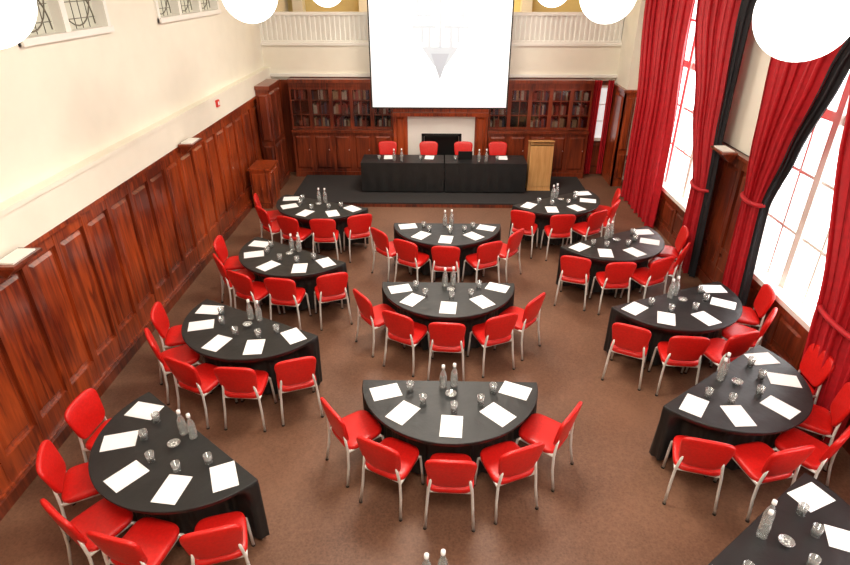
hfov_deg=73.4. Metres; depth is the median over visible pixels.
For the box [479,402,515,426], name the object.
notepad
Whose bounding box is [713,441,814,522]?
banquet chair
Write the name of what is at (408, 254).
banquet chair
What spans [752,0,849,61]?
globe pendant light
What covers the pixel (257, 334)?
drinking glass
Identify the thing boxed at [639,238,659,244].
notepad
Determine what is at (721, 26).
curtain
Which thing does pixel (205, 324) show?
notepad
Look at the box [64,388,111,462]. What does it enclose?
banquet chair
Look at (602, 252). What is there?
notepad
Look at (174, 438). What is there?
dish
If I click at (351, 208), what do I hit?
notepad
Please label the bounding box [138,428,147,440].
drinking glass
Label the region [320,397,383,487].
banquet chair
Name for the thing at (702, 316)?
notepad
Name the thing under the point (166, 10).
window
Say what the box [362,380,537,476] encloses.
table
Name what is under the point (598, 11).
globe pendant light
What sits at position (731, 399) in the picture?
drinking glass
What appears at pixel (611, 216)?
banquet chair
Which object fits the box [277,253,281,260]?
drinking glass
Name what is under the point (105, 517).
banquet chair
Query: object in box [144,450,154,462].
drinking glass
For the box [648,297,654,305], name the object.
drinking glass
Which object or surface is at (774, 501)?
water bottle
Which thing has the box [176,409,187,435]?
water bottle
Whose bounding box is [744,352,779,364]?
notepad
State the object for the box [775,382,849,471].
banquet chair
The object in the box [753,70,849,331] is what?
window
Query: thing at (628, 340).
banquet chair
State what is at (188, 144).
wall sconce
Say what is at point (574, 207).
notepad
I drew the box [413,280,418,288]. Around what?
drinking glass
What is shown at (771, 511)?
water bottle
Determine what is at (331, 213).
notepad
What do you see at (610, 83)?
curtain
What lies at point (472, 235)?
notepad
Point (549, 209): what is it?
notepad
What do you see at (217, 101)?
fire alarm
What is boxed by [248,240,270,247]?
notepad
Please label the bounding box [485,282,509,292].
notepad
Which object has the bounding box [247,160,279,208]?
base cabinet
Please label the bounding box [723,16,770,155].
wall
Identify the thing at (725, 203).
trim
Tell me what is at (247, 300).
water bottle
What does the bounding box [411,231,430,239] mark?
notepad
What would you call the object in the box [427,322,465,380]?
banquet chair
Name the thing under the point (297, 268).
notepad
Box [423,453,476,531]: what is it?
banquet chair
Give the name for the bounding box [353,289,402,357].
banquet chair
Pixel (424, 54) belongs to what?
projector screen
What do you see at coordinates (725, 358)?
water bottle
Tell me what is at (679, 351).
banquet chair
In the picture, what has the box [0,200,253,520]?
baseboard
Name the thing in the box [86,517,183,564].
banquet chair
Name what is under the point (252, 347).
notepad
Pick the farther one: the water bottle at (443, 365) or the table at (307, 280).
the table at (307, 280)
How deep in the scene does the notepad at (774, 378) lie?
6.04 m
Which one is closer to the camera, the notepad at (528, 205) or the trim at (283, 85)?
the notepad at (528, 205)
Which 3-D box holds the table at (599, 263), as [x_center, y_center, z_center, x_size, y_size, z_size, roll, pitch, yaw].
[3.175,-0.255,9.233,1.872,0.752,0.971,-13,31,-23]
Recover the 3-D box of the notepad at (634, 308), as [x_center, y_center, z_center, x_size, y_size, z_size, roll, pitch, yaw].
[2.704,0.333,7.343,0.297,0.004,0.210,-21,35,-34]
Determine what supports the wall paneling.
attached to the wall at (63, 103)
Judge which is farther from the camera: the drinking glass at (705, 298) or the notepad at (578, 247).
the notepad at (578, 247)
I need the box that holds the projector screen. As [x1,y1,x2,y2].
[367,0,513,108]
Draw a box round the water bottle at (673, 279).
[667,278,674,298]
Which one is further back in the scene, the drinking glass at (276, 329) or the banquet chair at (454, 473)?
the drinking glass at (276, 329)
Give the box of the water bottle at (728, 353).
[719,352,730,375]
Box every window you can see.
[18,0,114,46]
[153,0,221,22]
[594,85,607,140]
[662,0,697,211]
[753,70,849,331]
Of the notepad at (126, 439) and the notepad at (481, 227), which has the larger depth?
the notepad at (481, 227)
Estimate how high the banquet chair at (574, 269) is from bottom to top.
0.892 m
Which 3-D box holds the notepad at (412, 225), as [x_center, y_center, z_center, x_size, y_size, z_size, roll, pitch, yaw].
[-0.293,-0.961,9.744,0.297,0.004,0.210,-6,29,-11]
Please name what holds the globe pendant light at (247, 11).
hanging from the ceiling
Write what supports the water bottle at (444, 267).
on the table at (469, 314)
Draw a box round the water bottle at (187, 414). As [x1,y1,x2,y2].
[186,413,197,439]
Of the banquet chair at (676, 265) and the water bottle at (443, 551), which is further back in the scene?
the banquet chair at (676, 265)
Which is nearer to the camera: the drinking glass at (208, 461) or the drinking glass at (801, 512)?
the drinking glass at (801, 512)
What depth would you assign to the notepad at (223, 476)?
4.88 m
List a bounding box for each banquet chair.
[36,440,99,541]
[40,498,135,564]
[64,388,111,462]
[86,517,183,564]
[144,328,200,404]
[150,302,204,375]
[164,356,237,429]
[179,511,255,564]
[212,253,262,306]
[213,235,245,294]
[214,367,276,431]
[226,270,280,315]
[253,193,287,240]
[255,206,296,247]
[264,277,311,329]
[274,356,323,426]
[276,215,317,253]
[309,219,341,259]
[314,272,352,330]
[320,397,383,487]
[343,214,373,262]
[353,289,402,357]
[356,436,424,521]
[370,227,409,281]
[378,141,396,154]
[382,310,431,376]
[393,239,431,281]
[419,141,437,154]
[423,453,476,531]
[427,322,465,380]
[431,246,459,282]
[454,141,472,154]
[461,241,502,282]
[467,313,517,377]
[474,441,544,524]
[482,228,524,282]
[489,142,506,154]
[492,292,545,360]
[509,210,537,258]
[515,401,582,491]
[540,214,575,260]
[554,255,591,310]
[566,210,607,244]
[580,199,620,241]
[589,188,620,233]
[589,262,636,314]
[601,322,651,390]
[619,256,674,298]
[639,242,690,291]
[647,336,709,395]
[656,226,688,282]
[661,435,735,515]
[684,330,759,373]
[709,307,777,363]
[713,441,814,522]
[721,284,775,337]
[772,425,849,487]
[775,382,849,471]
[798,343,835,404]
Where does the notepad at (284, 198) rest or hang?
on the table at (341, 221)
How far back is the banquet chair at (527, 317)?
7.50 m
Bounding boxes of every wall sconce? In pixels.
[0,247,42,278]
[178,138,202,153]
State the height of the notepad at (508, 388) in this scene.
0.004 m
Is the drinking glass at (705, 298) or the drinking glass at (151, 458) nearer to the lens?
the drinking glass at (151, 458)
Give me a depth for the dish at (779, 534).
4.29 m
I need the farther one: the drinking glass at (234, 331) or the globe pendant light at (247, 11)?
the drinking glass at (234, 331)
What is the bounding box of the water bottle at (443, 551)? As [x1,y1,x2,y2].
[437,549,447,564]
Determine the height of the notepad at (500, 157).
0.004 m
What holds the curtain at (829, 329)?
hanging from the curtain rod
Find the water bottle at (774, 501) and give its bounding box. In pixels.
[760,499,777,529]
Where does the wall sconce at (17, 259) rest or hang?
attached to the wall at (63, 103)
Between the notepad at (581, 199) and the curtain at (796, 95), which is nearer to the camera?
the curtain at (796, 95)
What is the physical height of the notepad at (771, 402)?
0.004 m
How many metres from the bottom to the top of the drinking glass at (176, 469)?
0.095 m
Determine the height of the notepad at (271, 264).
0.004 m
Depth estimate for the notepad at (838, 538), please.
4.35 m
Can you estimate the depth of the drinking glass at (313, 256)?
8.58 m
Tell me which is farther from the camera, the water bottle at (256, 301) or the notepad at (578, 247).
the notepad at (578, 247)
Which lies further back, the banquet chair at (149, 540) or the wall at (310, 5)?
the wall at (310, 5)
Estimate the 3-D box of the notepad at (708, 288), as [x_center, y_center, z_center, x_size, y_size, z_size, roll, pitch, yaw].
[3.946,0.086,7.800,0.297,0.004,0.210,0,28,0]
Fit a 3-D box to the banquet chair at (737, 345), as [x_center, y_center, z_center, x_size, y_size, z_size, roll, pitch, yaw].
[3.645,0.863,7.014,0.486,0.892,0.539,-9,30,-17]
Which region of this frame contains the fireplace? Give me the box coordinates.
[393,109,488,175]
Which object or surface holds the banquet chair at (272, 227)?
on the floor
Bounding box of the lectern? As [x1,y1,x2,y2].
[525,140,554,190]
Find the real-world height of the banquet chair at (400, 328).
0.892 m
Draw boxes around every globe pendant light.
[0,0,36,48]
[222,0,277,23]
[313,0,340,6]
[538,0,565,7]
[579,0,635,23]
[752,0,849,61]
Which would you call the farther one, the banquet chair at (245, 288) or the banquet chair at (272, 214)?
the banquet chair at (272, 214)
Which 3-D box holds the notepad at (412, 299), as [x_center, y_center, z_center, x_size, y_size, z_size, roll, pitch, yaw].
[-0.167,0.228,7.538,0.210,0.004,0.297,18,33,29]
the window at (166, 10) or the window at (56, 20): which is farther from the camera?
the window at (166, 10)
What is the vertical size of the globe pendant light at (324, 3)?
1.930 m
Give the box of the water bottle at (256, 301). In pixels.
[255,300,262,321]
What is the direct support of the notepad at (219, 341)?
on the table at (276, 348)
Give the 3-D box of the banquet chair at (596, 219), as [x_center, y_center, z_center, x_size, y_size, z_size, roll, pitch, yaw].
[2.946,-0.965,10.408,0.486,0.892,0.539,-17,33,-28]
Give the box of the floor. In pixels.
[0,172,849,564]
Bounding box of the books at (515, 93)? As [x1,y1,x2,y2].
[490,90,588,126]
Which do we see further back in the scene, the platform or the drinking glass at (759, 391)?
the platform
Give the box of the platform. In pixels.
[293,175,584,207]
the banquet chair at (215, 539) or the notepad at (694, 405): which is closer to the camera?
the banquet chair at (215, 539)
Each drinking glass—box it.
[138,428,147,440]
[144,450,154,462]
[151,411,159,423]
[170,460,180,473]
[203,452,212,464]
[217,307,223,315]
[218,316,224,324]
[231,326,237,335]
[254,328,260,337]
[273,324,278,333]
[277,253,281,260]
[311,252,315,259]
[406,380,413,391]
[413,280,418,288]
[419,393,426,404]
[422,288,427,296]
[449,291,454,299]
[450,401,457,412]
[468,288,473,296]
[476,280,481,288]
[477,394,484,405]
[490,382,496,392]
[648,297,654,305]
[668,303,674,312]
[692,302,698,310]
[697,286,704,293]
[703,293,709,301]
[705,387,713,397]
[728,392,737,403]
[743,560,754,564]
[747,356,755,366]
[756,385,765,395]
[757,369,766,379]
[796,502,809,516]
[807,553,821,564]
[811,522,824,537]
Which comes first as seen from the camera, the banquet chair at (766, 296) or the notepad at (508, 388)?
the notepad at (508, 388)
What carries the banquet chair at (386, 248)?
on the floor
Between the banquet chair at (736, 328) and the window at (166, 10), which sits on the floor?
the banquet chair at (736, 328)
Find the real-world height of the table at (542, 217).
0.752 m
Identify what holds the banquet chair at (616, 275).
on the floor
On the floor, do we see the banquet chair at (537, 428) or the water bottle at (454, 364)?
the banquet chair at (537, 428)
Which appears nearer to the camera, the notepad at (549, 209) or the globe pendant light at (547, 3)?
the globe pendant light at (547, 3)
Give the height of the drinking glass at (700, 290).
0.095 m
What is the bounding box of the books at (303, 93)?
[294,90,390,125]
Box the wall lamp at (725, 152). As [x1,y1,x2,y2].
[710,145,737,161]
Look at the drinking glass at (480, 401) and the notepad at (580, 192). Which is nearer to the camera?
the drinking glass at (480, 401)
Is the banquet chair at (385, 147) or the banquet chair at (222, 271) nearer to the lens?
the banquet chair at (222, 271)
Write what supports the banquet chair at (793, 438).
on the floor
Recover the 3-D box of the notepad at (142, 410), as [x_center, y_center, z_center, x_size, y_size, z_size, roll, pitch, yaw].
[-2.765,1.263,5.616,0.297,0.004,0.210,6,29,12]
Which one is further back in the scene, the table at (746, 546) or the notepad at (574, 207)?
the notepad at (574, 207)
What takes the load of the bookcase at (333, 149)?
on the floor
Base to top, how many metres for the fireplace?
2.360 m
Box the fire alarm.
[215,99,219,106]
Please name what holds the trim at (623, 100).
attached to the wall at (629, 59)
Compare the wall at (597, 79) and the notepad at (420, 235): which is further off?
the wall at (597, 79)
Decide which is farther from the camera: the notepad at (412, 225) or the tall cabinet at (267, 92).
the tall cabinet at (267, 92)
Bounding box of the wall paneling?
[0,96,263,502]
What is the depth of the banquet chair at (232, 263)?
9.04 m
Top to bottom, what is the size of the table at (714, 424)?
0.752 m
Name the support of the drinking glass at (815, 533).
on the table at (746, 546)
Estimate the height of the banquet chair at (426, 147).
0.892 m
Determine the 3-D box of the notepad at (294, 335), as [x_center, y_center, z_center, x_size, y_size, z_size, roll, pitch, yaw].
[-1.565,0.634,6.782,0.210,0.004,0.297,-19,33,-31]
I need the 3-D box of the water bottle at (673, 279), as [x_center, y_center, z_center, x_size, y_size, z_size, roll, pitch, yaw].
[3.262,0.074,7.532,0.078,0.280,0.077,1,28,1]
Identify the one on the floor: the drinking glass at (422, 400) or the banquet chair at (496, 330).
the banquet chair at (496, 330)
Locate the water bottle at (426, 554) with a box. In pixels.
[422,552,430,564]
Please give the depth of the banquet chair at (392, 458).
5.27 m
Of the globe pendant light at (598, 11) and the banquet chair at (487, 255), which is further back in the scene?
the banquet chair at (487, 255)
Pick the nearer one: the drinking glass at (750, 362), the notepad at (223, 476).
the notepad at (223, 476)
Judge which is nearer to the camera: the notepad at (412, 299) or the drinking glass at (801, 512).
the drinking glass at (801, 512)
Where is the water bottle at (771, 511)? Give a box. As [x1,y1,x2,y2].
[756,509,773,539]
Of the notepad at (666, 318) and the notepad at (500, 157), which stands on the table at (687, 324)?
the notepad at (666, 318)
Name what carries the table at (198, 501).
on the floor
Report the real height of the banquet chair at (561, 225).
0.892 m
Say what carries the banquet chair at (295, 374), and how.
on the floor
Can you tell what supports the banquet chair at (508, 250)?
on the floor
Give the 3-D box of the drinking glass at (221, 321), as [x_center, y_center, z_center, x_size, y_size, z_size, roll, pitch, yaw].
[-2.498,0.466,6.999,0.076,0.095,0.075,1,28,1]
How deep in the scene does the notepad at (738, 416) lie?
5.54 m
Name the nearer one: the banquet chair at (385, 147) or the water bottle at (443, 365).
the water bottle at (443, 365)
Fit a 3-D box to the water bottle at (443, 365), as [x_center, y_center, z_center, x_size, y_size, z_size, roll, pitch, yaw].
[0.188,0.965,5.878,0.078,0.280,0.077,1,28,1]
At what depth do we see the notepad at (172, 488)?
4.75 m
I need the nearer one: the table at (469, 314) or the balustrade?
the table at (469, 314)
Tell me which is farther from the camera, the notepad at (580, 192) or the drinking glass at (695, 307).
the notepad at (580, 192)
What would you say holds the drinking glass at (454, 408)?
on the table at (422, 430)
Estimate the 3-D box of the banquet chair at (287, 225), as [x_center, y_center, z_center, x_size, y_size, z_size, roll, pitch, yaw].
[-2.292,-0.850,10.193,0.486,0.892,0.539,12,31,21]
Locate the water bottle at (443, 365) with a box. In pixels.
[439,364,446,388]
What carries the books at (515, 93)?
in the bookcase at (570, 144)
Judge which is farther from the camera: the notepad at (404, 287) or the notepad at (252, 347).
the notepad at (404, 287)
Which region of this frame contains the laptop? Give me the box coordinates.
[458,151,472,159]
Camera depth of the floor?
6.12 m
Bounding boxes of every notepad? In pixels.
[99,430,138,451]
[103,460,149,492]
[124,401,163,419]
[151,474,191,504]
[188,319,213,331]
[195,305,223,314]
[201,335,232,351]
[209,461,238,492]
[243,339,265,354]
[244,250,263,257]
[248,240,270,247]
[256,260,279,270]
[280,203,298,208]
[280,327,306,344]
[283,196,299,200]
[291,263,307,272]
[296,209,314,216]
[315,257,335,267]
[325,210,339,216]
[344,205,360,211]
[369,383,401,400]
[384,155,391,158]
[385,400,420,424]
[388,284,411,293]
[399,223,416,228]
[400,293,424,306]
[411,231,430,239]
[424,155,433,158]
[438,235,452,243]
[439,301,456,313]
[439,415,462,437]
[463,232,483,240]
[470,295,495,308]
[476,224,495,231]
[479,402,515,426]
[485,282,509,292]
[498,156,507,159]
[498,381,531,399]
[520,202,536,208]
[545,207,558,212]
[567,204,585,210]
[568,243,590,251]
[575,191,591,195]
[580,198,595,202]
[598,249,613,257]
[621,301,647,315]
[623,247,646,256]
[635,229,653,234]
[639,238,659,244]
[657,311,675,325]
[679,394,708,417]
[691,311,721,325]
[699,285,727,292]
[710,297,736,309]
[720,405,756,426]
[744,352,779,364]
[760,395,800,419]
[767,372,801,387]
[787,482,835,511]
[824,524,849,551]
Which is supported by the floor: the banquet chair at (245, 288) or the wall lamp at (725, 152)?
the banquet chair at (245, 288)
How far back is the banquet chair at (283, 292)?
7.96 m
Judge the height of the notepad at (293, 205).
0.004 m
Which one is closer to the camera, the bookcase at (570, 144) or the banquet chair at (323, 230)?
the banquet chair at (323, 230)
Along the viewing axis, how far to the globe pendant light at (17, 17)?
3.27 m
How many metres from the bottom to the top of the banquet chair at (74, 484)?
0.892 m
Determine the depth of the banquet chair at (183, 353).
6.82 m
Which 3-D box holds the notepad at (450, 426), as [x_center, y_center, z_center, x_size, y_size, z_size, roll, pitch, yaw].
[0.251,1.367,5.422,0.210,0.004,0.297,3,28,5]
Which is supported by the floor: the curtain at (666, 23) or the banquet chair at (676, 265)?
the banquet chair at (676, 265)
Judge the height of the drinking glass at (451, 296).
0.095 m
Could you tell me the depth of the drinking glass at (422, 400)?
5.68 m
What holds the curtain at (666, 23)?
hanging from the curtain rod
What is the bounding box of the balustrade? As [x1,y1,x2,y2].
[259,11,624,42]
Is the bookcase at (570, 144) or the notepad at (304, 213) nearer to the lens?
the notepad at (304, 213)
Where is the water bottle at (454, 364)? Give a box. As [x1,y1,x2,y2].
[450,363,457,386]
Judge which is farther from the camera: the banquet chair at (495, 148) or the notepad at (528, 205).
the banquet chair at (495, 148)
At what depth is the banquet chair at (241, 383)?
6.20 m
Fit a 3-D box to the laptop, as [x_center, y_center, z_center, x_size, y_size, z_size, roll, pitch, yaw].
[0.920,-2.949,13.102,0.320,0.220,0.318,1,28,1]
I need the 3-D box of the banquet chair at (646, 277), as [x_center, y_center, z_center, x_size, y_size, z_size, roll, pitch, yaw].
[3.409,-0.072,8.750,0.486,0.892,0.539,-13,31,-23]
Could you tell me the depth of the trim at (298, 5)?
15.43 m
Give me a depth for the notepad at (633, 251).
8.82 m
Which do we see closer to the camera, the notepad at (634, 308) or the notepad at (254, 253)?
the notepad at (634, 308)
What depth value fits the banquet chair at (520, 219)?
10.16 m
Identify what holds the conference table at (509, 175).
on the platform
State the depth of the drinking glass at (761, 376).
6.03 m
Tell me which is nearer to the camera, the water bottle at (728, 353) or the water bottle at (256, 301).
the water bottle at (728, 353)
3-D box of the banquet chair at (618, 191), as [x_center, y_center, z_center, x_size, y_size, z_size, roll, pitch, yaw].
[3.507,-1.413,11.239,0.539,0.892,0.486,7,29,12]
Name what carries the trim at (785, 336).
attached to the wall at (747, 97)
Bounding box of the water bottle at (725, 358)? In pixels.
[716,357,727,381]
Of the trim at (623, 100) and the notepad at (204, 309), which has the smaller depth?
the notepad at (204, 309)
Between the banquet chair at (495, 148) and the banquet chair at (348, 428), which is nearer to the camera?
the banquet chair at (348, 428)
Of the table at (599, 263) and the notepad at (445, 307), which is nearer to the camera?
the notepad at (445, 307)
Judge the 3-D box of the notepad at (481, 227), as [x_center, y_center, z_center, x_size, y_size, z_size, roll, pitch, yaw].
[1.040,-0.928,9.682,0.297,0.004,0.210,11,30,20]
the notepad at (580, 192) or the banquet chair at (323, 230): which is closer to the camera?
the banquet chair at (323, 230)
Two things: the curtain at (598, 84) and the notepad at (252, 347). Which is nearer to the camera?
the notepad at (252, 347)
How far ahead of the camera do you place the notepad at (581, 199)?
10.86 m
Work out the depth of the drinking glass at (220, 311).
7.17 m
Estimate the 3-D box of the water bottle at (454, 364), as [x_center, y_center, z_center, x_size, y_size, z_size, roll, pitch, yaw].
[0.303,0.952,5.902,0.078,0.280,0.077,1,28,1]
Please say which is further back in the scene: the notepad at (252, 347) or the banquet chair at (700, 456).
the notepad at (252, 347)
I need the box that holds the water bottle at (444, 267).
[442,267,447,286]
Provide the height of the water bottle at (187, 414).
0.280 m
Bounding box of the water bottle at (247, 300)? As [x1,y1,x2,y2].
[246,299,253,319]
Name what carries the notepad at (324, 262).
on the table at (307, 280)
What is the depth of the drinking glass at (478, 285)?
7.79 m
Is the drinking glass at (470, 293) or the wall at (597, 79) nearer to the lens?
the drinking glass at (470, 293)
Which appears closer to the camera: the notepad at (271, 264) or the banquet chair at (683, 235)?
the notepad at (271, 264)
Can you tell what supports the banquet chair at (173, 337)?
on the floor
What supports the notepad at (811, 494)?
on the table at (746, 546)
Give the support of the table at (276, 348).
on the floor
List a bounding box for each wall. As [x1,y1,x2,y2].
[0,0,288,202]
[271,76,615,80]
[288,0,582,11]
[615,0,645,179]
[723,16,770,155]
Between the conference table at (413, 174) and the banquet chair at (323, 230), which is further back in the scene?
the conference table at (413, 174)
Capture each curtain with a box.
[583,80,602,173]
[596,80,614,173]
[620,0,694,227]
[674,0,756,277]
[722,36,849,305]
[800,93,849,443]
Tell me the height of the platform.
0.100 m
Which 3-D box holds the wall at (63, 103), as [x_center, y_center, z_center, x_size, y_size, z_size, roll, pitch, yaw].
[-4.147,-2.517,7.899,0.250,6.000,19.300,1,28,1]
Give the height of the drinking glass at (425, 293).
0.095 m
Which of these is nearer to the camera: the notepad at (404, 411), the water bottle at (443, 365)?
the notepad at (404, 411)
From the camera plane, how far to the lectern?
13.05 m
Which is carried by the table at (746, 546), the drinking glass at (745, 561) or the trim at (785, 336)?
the drinking glass at (745, 561)
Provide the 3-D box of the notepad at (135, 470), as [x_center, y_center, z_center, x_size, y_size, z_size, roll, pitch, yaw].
[-2.556,1.657,4.883,0.210,0.004,0.297,19,34,31]
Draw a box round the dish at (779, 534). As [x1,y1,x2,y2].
[778,534,794,547]
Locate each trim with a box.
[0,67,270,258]
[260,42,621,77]
[279,79,608,173]
[292,0,532,11]
[601,82,636,185]
[621,93,849,454]
[621,156,808,370]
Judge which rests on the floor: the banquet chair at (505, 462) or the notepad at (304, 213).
the banquet chair at (505, 462)
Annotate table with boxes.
[88,392,269,546]
[181,299,321,393]
[238,237,349,309]
[276,194,368,249]
[361,154,443,191]
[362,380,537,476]
[382,282,514,353]
[394,223,500,277]
[445,155,526,192]
[508,190,599,244]
[556,226,664,293]
[603,281,742,367]
[649,345,812,469]
[708,473,849,564]
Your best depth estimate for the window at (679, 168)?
10.89 m
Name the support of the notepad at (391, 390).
on the table at (422, 430)
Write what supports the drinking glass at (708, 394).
on the table at (714, 424)
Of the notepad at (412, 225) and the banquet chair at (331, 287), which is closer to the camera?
the banquet chair at (331, 287)
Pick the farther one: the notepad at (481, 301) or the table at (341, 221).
the table at (341, 221)
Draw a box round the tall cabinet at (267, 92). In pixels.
[254,79,290,189]
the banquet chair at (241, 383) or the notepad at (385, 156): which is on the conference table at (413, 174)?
the notepad at (385, 156)
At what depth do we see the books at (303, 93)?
13.92 m
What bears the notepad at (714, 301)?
on the table at (687, 324)
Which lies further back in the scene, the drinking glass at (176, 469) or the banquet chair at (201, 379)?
the banquet chair at (201, 379)
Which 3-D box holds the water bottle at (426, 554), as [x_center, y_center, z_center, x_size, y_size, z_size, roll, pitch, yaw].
[0.010,1.988,3.979,0.078,0.280,0.077,1,28,1]
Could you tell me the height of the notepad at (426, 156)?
0.004 m
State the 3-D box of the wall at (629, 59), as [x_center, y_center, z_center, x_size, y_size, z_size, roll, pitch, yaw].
[4.724,-5.242,12.958,0.300,6.000,1.000,1,28,1]
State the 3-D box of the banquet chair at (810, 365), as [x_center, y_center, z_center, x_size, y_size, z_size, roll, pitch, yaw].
[4.166,1.144,6.493,0.539,0.892,0.486,2,28,3]
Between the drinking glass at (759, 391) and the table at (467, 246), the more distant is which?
the table at (467, 246)
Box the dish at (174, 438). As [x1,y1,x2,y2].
[167,438,179,447]
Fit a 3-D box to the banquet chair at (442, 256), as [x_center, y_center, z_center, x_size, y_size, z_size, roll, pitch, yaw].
[0.339,-0.282,9.140,0.486,0.892,0.539,2,28,5]
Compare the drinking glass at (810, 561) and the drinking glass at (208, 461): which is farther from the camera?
the drinking glass at (208, 461)
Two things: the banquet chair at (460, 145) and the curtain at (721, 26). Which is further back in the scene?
the banquet chair at (460, 145)
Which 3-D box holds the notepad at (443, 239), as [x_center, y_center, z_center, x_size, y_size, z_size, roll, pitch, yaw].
[0.339,-0.700,9.260,0.210,0.004,0.297,5,29,9]
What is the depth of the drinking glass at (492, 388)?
5.84 m
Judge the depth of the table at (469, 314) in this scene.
7.59 m
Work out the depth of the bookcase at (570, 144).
13.98 m
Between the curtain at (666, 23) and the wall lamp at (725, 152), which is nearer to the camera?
the wall lamp at (725, 152)
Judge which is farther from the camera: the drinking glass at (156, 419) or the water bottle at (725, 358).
the water bottle at (725, 358)
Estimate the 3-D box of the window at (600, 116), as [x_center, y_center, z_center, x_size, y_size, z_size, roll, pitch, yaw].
[4.308,-4.150,14.009,0.350,1.320,0.075,1,28,1]
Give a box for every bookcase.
[287,77,393,176]
[486,78,594,178]
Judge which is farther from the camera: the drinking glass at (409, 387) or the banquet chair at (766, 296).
the banquet chair at (766, 296)
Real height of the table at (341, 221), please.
0.752 m
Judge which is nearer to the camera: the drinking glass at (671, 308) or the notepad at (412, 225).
the drinking glass at (671, 308)
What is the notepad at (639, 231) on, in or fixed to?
on the table at (599, 263)
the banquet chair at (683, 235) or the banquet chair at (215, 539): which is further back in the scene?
the banquet chair at (683, 235)
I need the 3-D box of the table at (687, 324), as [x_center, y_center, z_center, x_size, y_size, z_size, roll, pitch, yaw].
[3.444,0.665,7.525,1.876,0.752,0.971,-11,30,-20]

